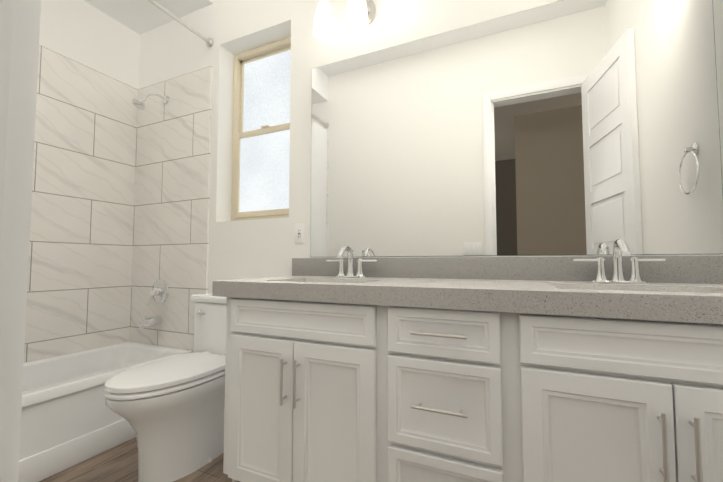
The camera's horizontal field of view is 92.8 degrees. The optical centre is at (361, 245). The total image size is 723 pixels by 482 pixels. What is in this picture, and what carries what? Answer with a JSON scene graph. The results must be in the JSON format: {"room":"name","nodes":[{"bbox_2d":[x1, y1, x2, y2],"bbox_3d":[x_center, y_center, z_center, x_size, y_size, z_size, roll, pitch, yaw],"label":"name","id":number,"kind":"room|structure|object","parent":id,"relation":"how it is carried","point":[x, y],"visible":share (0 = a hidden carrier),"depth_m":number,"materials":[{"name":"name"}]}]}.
{"room":"bathroom","nodes":[
{"label":"bathroom","id":0,"kind":"room"},
{"bbox_2d":[39,0,139,88],"bbox_3d":[-2.164,-0.446,1.893,0.150,3.050,1.720,-1,-3,24],"label":"wall","id":1,"kind":"structure","parent":0,"point":[83,32],"depth_m":2.39,"materials":[{"name":"white paint"}]},
{"bbox_2d":[24,45,137,361],"bbox_3d":[-2.107,-0.231,1.923,0.106,2.024,1.600,-1,-3,24],"label":"wall tile","id":2,"kind":"structure","parent":1,"relation":"attached to","point":[80,252],"depth_m":2.30,"materials":[{"name":"tile"}]},
{"bbox_2d":[39,437,239,481],"bbox_3d":[-0.610,0.992,-0.499,5.000,0.060,5.150,-1,-3,24],"label":"floor","id":3,"kind":"structure","parent":0,"point":[118,463],"depth_m":1.63,"materials":[{"name":"brown wood"}]},
{"bbox_2d":[18,341,191,481],"bbox_3d":[-1.749,0.871,1.704,0.673,0.400,1.566,-1,-3,24],"label":"bathtub","id":4,"kind":"object","parent":3,"relation":"on","point":[69,418],"visible":0.52,"depth_m":1.73,"materials":[{"name":"white ceramic"}]},
{"bbox_2d":[104,293,226,481],"bbox_3d":[-0.875,0.676,1.748,0.456,0.795,0.763,-1,-3,24],"label":"toilet","id":5,"kind":"object","parent":3,"relation":"on","point":[170,410],"visible":0.69,"depth_m":1.58,"materials":[{"name":"white ceramic"}]},
{"bbox_2d":[212,239,722,481],"bbox_3d":[0.330,0.516,1.321,1.863,1.072,0.599,-1,-3,24],"label":"bathroom vanity","id":6,"kind":"object","parent":3,"relation":"on","point":[350,368],"visible":1,"depth_m":1.08,"materials":[{"name":"white paint"}]},
{"bbox_2d":[84,0,212,34],"bbox_3d":[-1.716,-1.838,1.824,0.780,0.276,1.600,-1,-3,24],"label":"ceiling","id":7,"kind":"structure","parent":0,"point":[140,17],"depth_m":2.45,"materials":[{"name":"white paint"}]},
{"bbox_2d":[138,0,722,292],"bbox_3d":[-0.175,-0.439,2.042,3.646,3.050,0.200,-1,-3,24],"label":"wall","id":8,"kind":"structure","parent":0,"point":[255,248],"depth_m":2.12,"materials":[{"name":"white paint"}]},
{"bbox_2d":[130,66,211,352],"bbox_3d":[-1.377,-0.204,2.462,0.778,2.024,0.012,-1,-3,24],"label":"wall tile","id":9,"kind":"structure","parent":8,"relation":"attached to","point":[171,199],"depth_m":2.44,"materials":[{"name":"tile"}]},
{"bbox_2d":[132,93,168,109],"bbox_3d":[-1.479,-1.014,2.413,0.086,0.176,0.234,-1,-3,24],"label":"shower head","id":10,"kind":"object","parent":9,"relation":"attached to","point":[138,103],"visible":0.98,"depth_m":2.35},
{"bbox_2d":[139,315,162,328],"bbox_3d":[-1.459,0.522,2.381,0.064,0.085,0.138,-1,-3,24],"label":"tub spout","id":11,"kind":"object","parent":9,"relation":"attached to","point":[144,322],"visible":1,"depth_m":2.35,"materials":[{"name":"silver metal"}]},
{"bbox_2d":[147,279,168,305],"bbox_3d":[-1.444,0.332,2.422,0.172,0.184,0.068,-1,-3,24],"label":"shower valve","id":12,"kind":"object","parent":9,"relation":"attached to","point":[159,291],"visible":1,"depth_m":2.42,"materials":[{"name":"silver metal"}]},
{"bbox_2d":[147,0,212,46],"bbox_3d":[-1.374,-1.434,1.649,0.064,0.064,1.593,-1,-3,24],"label":"curtain rod","id":13,"kind":"object","parent":8,"relation":"attached to","point":[209,42],"visible":1,"depth_m":2.17,"materials":[{"name":"silver metal"}]},
{"bbox_2d":[231,37,290,220],"bbox_3d":[-0.633,-0.757,2.325,0.584,1.206,0.074,-1,-3,24],"label":"window","id":14,"kind":"structure","parent":8,"relation":"in","point":[261,143],"depth_m":2.34,"materials":[{"name":"beige plastic"}]},
{"bbox_2d":[295,224,304,243],"bbox_3d":[-0.358,-0.068,1.991,0.070,0.114,0.007,-1,-3,24],"label":"electrical outlet plate","id":15,"kind":"object","parent":8,"relation":"attached to","point":[299,233],"visible":1,"depth_m":1.99,"materials":[{"name":"white plastic"}]},
{"bbox_2d":[313,0,404,40],"bbox_3d":[-0.005,-1.248,1.777,0.498,0.271,0.209,-1,-3,24],"label":"sconce","id":16,"kind":"object","parent":8,"relation":"attached to","point":[360,15],"visible":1,"depth_m":1.76,"materials":[{"name":"white glass"}]},
{"bbox_2d":[310,0,722,256],"bbox_3d":[0.506,-0.498,1.618,1.746,1.096,0.006,-1,-3,24],"label":"mirror","id":17,"kind":"object","parent":8,"relation":"attached to","point":[576,127],"visible":1,"depth_m":1.51,"materials":[{"name":"grey mirror"}]},
{"bbox_2d":[713,0,722,184],"bbox_3d":[1.018,-0.518,0.446,0.150,3.050,1.720,-1,-3,24],"label":"wall","id":18,"kind":"structure","parent":0,"point":[718,16],"depth_m":1.25,"materials":[{"name":"white paint"}]},
{"bbox_3d":[-0.905,-0.518,0.443,3.346,3.050,0.120,-1,-3,24],"label":"wall","id":19,"kind":"structure","parent":0,"visible":0},
{"bbox_2d":[0,0,40,481],"bbox_3d":[0.160,-0.273,-0.055,0.885,2.510,0.152,-1,-3,24],"label":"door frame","id":20,"kind":"structure","parent":19,"relation":"attached to","point":[19,33],"depth_m":0.15,"materials":[{"name":"white paint"}]}
]}

